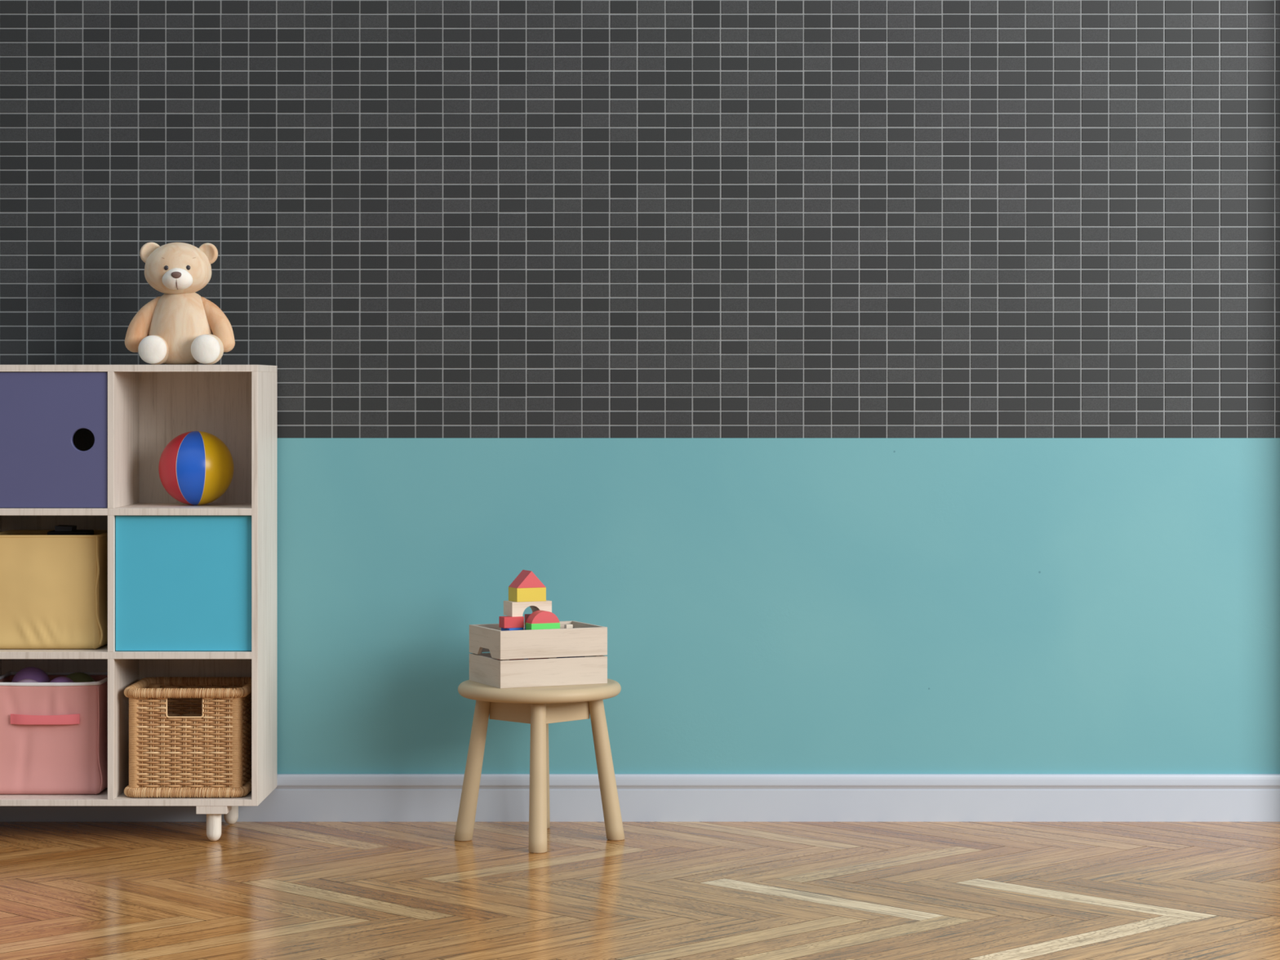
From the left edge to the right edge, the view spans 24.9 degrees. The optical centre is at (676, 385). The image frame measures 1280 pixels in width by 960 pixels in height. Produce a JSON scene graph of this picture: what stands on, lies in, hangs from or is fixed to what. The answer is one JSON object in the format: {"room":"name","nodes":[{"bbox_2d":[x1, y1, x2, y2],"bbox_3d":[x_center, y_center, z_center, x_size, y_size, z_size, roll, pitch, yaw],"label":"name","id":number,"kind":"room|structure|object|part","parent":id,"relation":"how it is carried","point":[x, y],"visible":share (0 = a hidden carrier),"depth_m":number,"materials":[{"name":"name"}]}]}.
{"room":"children's room","nodes":[
{"label":"children's room","id":0,"kind":"room"},
{"bbox_2d":[0,0,1279,773],"bbox_3d":[-0.664,-0.248,7.418,4.672,2.790,0.120,0,0,0],"label":"wall","id":1,"kind":"structure","parent":0,"point":[890,386],"depth_m":7.36,"materials":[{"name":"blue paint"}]},
{"bbox_2d":[0,773,1279,822],"bbox_3d":[-0.714,1.048,7.349,4.572,0.120,0.019,0,0,0],"label":"baseboard","id":2,"kind":"structure","parent":1,"relation":"attached to","point":[296,797],"depth_m":7.34,"materials":[{"name":"white wood"}]},
{"bbox_2d":[0,822,1279,959],"bbox_3d":[-0.664,1.127,4.704,4.672,0.040,5.408,0,0,0],"label":"floor","id":3,"kind":"structure","parent":0,"point":[69,891],"depth_m":6.37,"materials":[{"name":"brown wood"}]},
{"bbox_2d":[0,364,277,840],"bbox_3d":[-1.545,0.529,7.170,1.061,1.157,0.340,0,0,0],"label":"storage cabinet","id":4,"kind":"object","parent":3,"relation":"on","point":[193,589],"visible":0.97,"depth_m":7.01,"materials":[{"name":"brown wood"}]},
{"bbox_2d":[0,529,107,648],"bbox_3d":[-1.547,0.505,7.183,0.292,0.280,0.271,0,0,0],"label":"storage bin","id":5,"kind":"object","parent":4,"relation":"on","point":[54,588],"visible":0.8,"depth_m":7.05,"materials":[{"name":"yellow fabric"}]},
{"bbox_2d":[47,524,93,534],"bbox_3d":[-1.510,0.492,7.205,0.100,0.289,0.090,0,0,0],"label":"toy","id":6,"kind":"object","parent":5,"relation":"in","point":[60,529],"visible":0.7,"depth_m":7.16,"materials":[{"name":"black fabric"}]},
{"bbox_2d":[0,671,107,794],"bbox_3d":[-1.551,0.863,7.192,0.293,0.278,0.278,0,0,0],"label":"storage bin","id":7,"kind":"object","parent":4,"relation":"on","point":[54,735],"visible":0.83,"depth_m":7.07,"materials":[{"name":"pink fabric"}]},
{"bbox_2d":[17,679,38,682],"bbox_3d":[-1.602,0.768,7.132,0.090,0.090,0.090,0,0,0],"label":"ball","id":8,"kind":"object","parent":7,"relation":"in","point":[22,680],"visible":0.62,"depth_m":7.12,"materials":[{"name":"purple plastic"}]},
{"bbox_2d":[11,666,50,682],"bbox_3d":[-1.613,0.752,7.225,0.098,0.098,0.098,0,0,0],"label":"ball","id":9,"kind":"object","parent":7,"relation":"in","point":[35,673],"visible":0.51,"depth_m":7.20,"materials":[{"name":"purple plastic"}]},
{"bbox_2d":[49,676,74,682],"bbox_3d":[-1.523,0.761,7.160,0.080,0.080,0.080,0,0,0],"label":"ball","id":10,"kind":"object","parent":7,"relation":"in","point":[60,679],"visible":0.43,"depth_m":7.14,"materials":[{"name":"purple plastic"}]},
{"bbox_2d":[66,672,95,685],"bbox_3d":[-1.503,0.770,7.260,0.100,0.100,0.100,0,0,0],"label":"ball","id":11,"kind":"object","parent":7,"relation":"in","point":[75,677],"visible":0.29,"depth_m":7.24,"materials":[{"name":"green plastic"}]},
{"bbox_3d":[-1.545,0.132,7.013,0.330,0.328,0.015,0,0,0],"label":"door","id":12,"kind":"part","parent":4,"relation":"part of","materials":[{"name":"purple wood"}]},
{"bbox_2d":[0,644,251,658],"bbox_3d":[-1.545,0.654,7.166,1.031,0.017,0.332,0,0,0],"label":"shelf","id":13,"kind":"object","parent":4,"relation":"attached to","point":[108,651],"depth_m":7.00,"materials":[{"name":"brown wood"}]},
{"bbox_2d":[0,502,251,515],"bbox_3d":[-1.545,0.306,7.166,1.031,0.017,0.332,0,0,0],"label":"shelf","id":14,"kind":"object","parent":4,"relation":"attached to","point":[6,508],"depth_m":7.00,"materials":[{"name":"brown wood"}]},
{"bbox_3d":[-1.545,1.010,7.170,1.031,0.015,0.340,0,0,0],"label":"panel","id":15,"kind":"part","parent":4,"relation":"part of","materials":[{"name":"brown wood"}]},
{"bbox_3d":[-1.545,-0.042,7.170,1.061,0.017,0.340,0,0,0],"label":"panel","id":16,"kind":"part","parent":4,"relation":"part of","materials":[{"name":"brown wood"}]},
{"bbox_2d":[124,242,235,364],"bbox_3d":[-1.225,-0.202,7.128,0.272,0.304,0.184,0,0,0],"label":"teddy bear","id":17,"kind":"object","parent":4,"relation":"on","point":[179,326],"visible":0.99,"depth_m":7.09},
{"bbox_3d":[-1.312,-0.151,7.143,0.105,0.139,0.057,0,0,-28],"label":"arm","id":18,"kind":"part","parent":17,"relation":"part of"},
{"bbox_3d":[-1.276,-0.087,7.111,0.081,0.073,0.132,0,0,0],"label":"leg","id":19,"kind":"part","parent":17,"relation":"part of","materials":[{"name":"white fabric"}]},
{"bbox_3d":[-1.155,-0.088,7.112,0.079,0.075,0.137,0,0,-15],"label":"leg","id":20,"kind":"part","parent":17,"relation":"part of","materials":[{"name":"white fabric"}]},
{"bbox_3d":[-1.139,-0.150,7.143,0.108,0.137,0.052,0,0,24],"label":"arm","id":21,"kind":"part","parent":17,"relation":"part of"},
{"bbox_3d":[-1.196,0.480,7.022,0.330,0.327,0.015,0,0,0],"label":"door","id":22,"kind":"part","parent":4,"relation":"part of","materials":[{"name":"blue wood"}]},
{"bbox_2d":[124,676,251,797],"bbox_3d":[-1.197,0.868,7.164,0.304,0.267,0.295,0,0,0],"label":"wicker basket","id":23,"kind":"object","parent":4,"relation":"on","point":[205,735],"visible":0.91,"depth_m":7.03,"materials":[{"name":"brown wicker"}]},
{"bbox_3d":[-1.318,0.867,7.048,0.036,0.232,0.035,0,0,0],"label":"corner post","id":24,"kind":"part","parent":23,"relation":"part of","materials":[{"name":"beige wicker"}]},
{"bbox_3d":[-1.318,0.867,7.280,0.036,0.232,0.035,0,0,0],"label":"corner post","id":25,"kind":"part","parent":23,"relation":"part of","materials":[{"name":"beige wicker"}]},
{"bbox_3d":[-1.197,0.781,7.032,0.094,0.056,0.005,0,0,0],"label":"handle frame","id":26,"kind":"part","parent":23,"relation":"part of","materials":[{"name":"beige wicker"}]},
{"bbox_3d":[-1.076,0.867,7.048,0.036,0.232,0.035,0,0,0],"label":"corner post","id":27,"kind":"part","parent":23,"relation":"part of","materials":[{"name":"beige wicker"}]},
{"bbox_2d":[158,431,234,505],"bbox_3d":[-1.192,0.205,7.176,0.184,0.184,0.184,0,0,21],"label":"beach ball","id":28,"kind":"object","parent":4,"relation":"on","point":[196,468],"visible":1,"depth_m":7.11,"materials":[{"name":"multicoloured plastic"}]},
{"bbox_3d":[-1.125,1.072,7.030,0.036,0.070,0.036,0,0,0],"label":"leg","id":29,"kind":"part","parent":4,"relation":"part of","materials":[{"name":"brown wood"}]},
{"bbox_3d":[-1.125,1.063,7.300,0.036,0.090,0.036,0,0,0],"label":"leg","id":30,"kind":"part","parent":4,"relation":"part of","materials":[{"name":"brown wood"}]},
{"bbox_3d":[-1.022,0.492,7.170,0.015,1.051,0.340,0,0,0],"label":"panel","id":31,"kind":"part","parent":4,"relation":"part of","materials":[{"name":"brown wood"}]},
{"bbox_2d":[453,678,624,853],"bbox_3d":[-0.335,0.915,7.052,0.397,0.384,0.397,0,0,19],"label":"stool","id":32,"kind":"object","parent":3,"relation":"on","point":[538,707],"visible":0.91,"depth_m":7.00,"materials":[{"name":"brown wood"}]},
{"bbox_3d":[-0.497,0.931,7.048,0.092,0.352,0.044,0,0,-2],"label":"leg","id":33,"kind":"part","parent":32,"relation":"part of","materials":[{"name":"brown wood"}]},
{"bbox_3d":[-0.331,0.931,6.890,0.044,0.352,0.092,0,0,-2],"label":"leg","id":34,"kind":"part","parent":32,"relation":"part of","materials":[{"name":"brown wood"}]},
{"bbox_2d":[469,620,607,688],"bbox_3d":[-0.339,0.655,7.054,0.278,0.137,0.210,0,0,-25],"label":"crate","id":35,"kind":"object","parent":32,"relation":"on","point":[589,641],"visible":0.97,"depth_m":6.97,"materials":[{"name":"brown wood"}]},
{"bbox_2d":[564,624,573,628],"bbox_3d":[-0.268,0.653,7.144,0.018,0.126,0.014,0,0,-25],"label":"block","id":36,"kind":"object","parent":35,"relation":"in","point":[566,626],"visible":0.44,"depth_m":7.14,"materials":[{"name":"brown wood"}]},
{"bbox_2d":[556,656,584,657],"bbox_3d":[-0.258,0.680,7.029,0.060,0.070,0.036,0,0,-25],"label":"brick block","id":37,"kind":"object","parent":35,"relation":"in","point":[570,656],"visible":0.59,"depth_m":7.01,"materials":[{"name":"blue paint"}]},
{"bbox_3d":[-0.330,0.660,7.000,0.050,0.111,0.036,0,0,-25],"label":"brick block","id":38,"kind":"object","parent":35,"relation":"in","visible":0},
{"bbox_2d":[525,622,559,630],"bbox_3d":[-0.325,0.589,7.002,0.075,0.030,0.038,0,0,-25],"label":"brick block","id":39,"kind":"object","parent":38,"relation":"on","point":[548,625],"visible":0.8,"depth_m":6.99,"materials":[{"name":"green paint"}]},
{"bbox_2d":[525,610,559,623],"bbox_3d":[-0.325,0.560,7.002,0.074,0.029,0.036,0,0,-25],"label":"block","id":40,"kind":"object","parent":39,"relation":"on","point":[538,616],"visible":1,"depth_m":6.99,"materials":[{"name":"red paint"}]},
{"label":"brick block","id":41,"kind":"object","parent":35,"relation":"in","visible":0},
{"bbox_2d":[501,627,523,631],"bbox_3d":[-0.399,0.618,7.007,0.043,0.064,0.034,0,0,-40],"label":"brick block","id":42,"kind":"object","parent":41,"relation":"on","point":[502,628],"visible":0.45,"depth_m":6.99,"materials":[{"name":"blue paint"}]},
{"bbox_2d":[498,616,524,628],"bbox_3d":[-0.401,0.573,7.010,0.052,0.026,0.034,0,0,-25],"label":"brick block","id":43,"kind":"object","parent":42,"relation":"on","point":[505,622],"visible":1,"depth_m":7.00,"materials":[{"name":"red paint"}]},
{"label":"brick block","id":44,"kind":"object","parent":35,"relation":"in","visible":0},
{"bbox_2d":[524,613,530,625],"bbox_3d":[-0.345,0.573,7.079,0.046,0.026,0.034,0,0,-25],"label":"brick block","id":45,"kind":"object","parent":44,"relation":"on","point":[526,615],"visible":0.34,"depth_m":7.08,"materials":[{"name":"red paint"}]},
{"bbox_2d":[503,600,551,617],"bbox_3d":[-0.364,0.542,7.049,0.104,0.035,0.058,0,0,-25],"label":"block","id":46,"kind":"object","parent":45,"relation":"on","point":[511,608],"visible":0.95,"depth_m":7.03,"materials":[{"name":"brown wood"}]},
{"bbox_2d":[508,586,546,602],"bbox_3d":[-0.365,0.508,7.048,0.076,0.034,0.058,0,0,-25],"label":"brick block","id":47,"kind":"object","parent":46,"relation":"on","point":[523,594],"visible":1,"depth_m":7.02,"materials":[{"name":"yellow paint"}]},
{"bbox_2d":[508,569,546,588],"bbox_3d":[-0.365,0.471,7.048,0.076,0.041,0.058,0,0,-25],"label":"block","id":48,"kind":"object","parent":47,"relation":"on","point":[526,579],"visible":1,"depth_m":7.03,"materials":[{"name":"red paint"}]},
{"bbox_3d":[-0.335,0.739,7.052,0.398,0.032,0.398,0,0,-2],"label":"seat","id":49,"kind":"part","parent":32,"relation":"part of","materials":[{"name":"brown wood"}]},
{"bbox_3d":[-0.339,0.931,7.214,0.044,0.352,0.092,0,0,-2],"label":"leg","id":50,"kind":"part","parent":32,"relation":"part of","materials":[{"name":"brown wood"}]},
{"bbox_3d":[-0.173,0.931,7.056,0.092,0.352,0.044,0,0,-2],"label":"leg","id":51,"kind":"part","parent":32,"relation":"part of","materials":[{"name":"brown wood"}]}
]}

